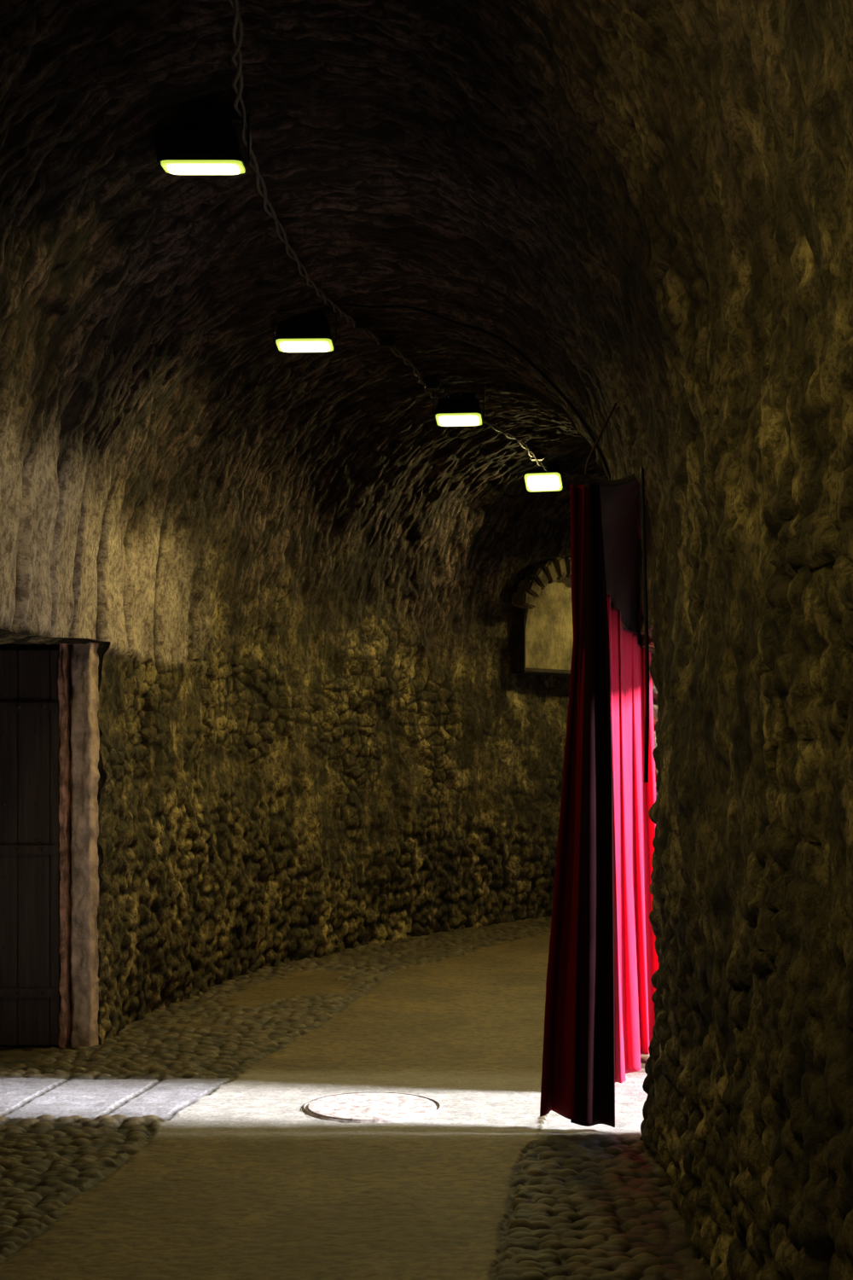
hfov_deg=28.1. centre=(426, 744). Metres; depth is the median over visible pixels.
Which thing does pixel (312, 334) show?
light
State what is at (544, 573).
arch stones
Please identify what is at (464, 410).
light
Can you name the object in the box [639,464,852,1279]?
wall
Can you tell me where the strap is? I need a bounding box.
[0,693,57,1022]
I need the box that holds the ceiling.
[0,0,852,686]
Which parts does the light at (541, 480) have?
glass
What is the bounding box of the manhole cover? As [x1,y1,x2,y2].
[302,1092,442,1122]
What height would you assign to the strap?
1.726 m
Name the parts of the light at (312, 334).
glass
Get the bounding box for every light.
[157,110,250,174]
[273,306,337,352]
[433,379,485,426]
[523,459,564,492]
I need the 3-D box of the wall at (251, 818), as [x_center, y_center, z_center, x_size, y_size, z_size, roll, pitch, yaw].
[-0.240,0.485,8.803,5.886,2.470,24.121,0,0,21]
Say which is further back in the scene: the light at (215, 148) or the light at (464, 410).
the light at (464, 410)
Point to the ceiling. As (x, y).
(649, 201)
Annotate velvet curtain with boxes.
[540,402,659,1127]
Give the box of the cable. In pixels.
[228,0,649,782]
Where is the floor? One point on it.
(181, 1144)
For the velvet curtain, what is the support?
hanging from the ceiling
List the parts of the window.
stone frame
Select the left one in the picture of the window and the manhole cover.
the manhole cover
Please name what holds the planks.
attached to the wall at (251, 818)
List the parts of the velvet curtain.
hook chain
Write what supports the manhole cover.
on the floor
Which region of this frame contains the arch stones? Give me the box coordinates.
[512,556,571,609]
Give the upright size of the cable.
2.589 m
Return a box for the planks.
[0,650,60,1045]
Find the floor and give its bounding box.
[0,915,714,1279]
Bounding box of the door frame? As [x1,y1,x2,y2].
[69,642,99,1047]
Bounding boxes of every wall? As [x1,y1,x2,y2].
[0,628,570,1046]
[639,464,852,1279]
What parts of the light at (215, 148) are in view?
glass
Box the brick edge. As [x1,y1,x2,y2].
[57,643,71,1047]
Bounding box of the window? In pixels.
[511,577,573,676]
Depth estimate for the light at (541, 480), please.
14.27 m
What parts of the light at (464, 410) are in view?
glass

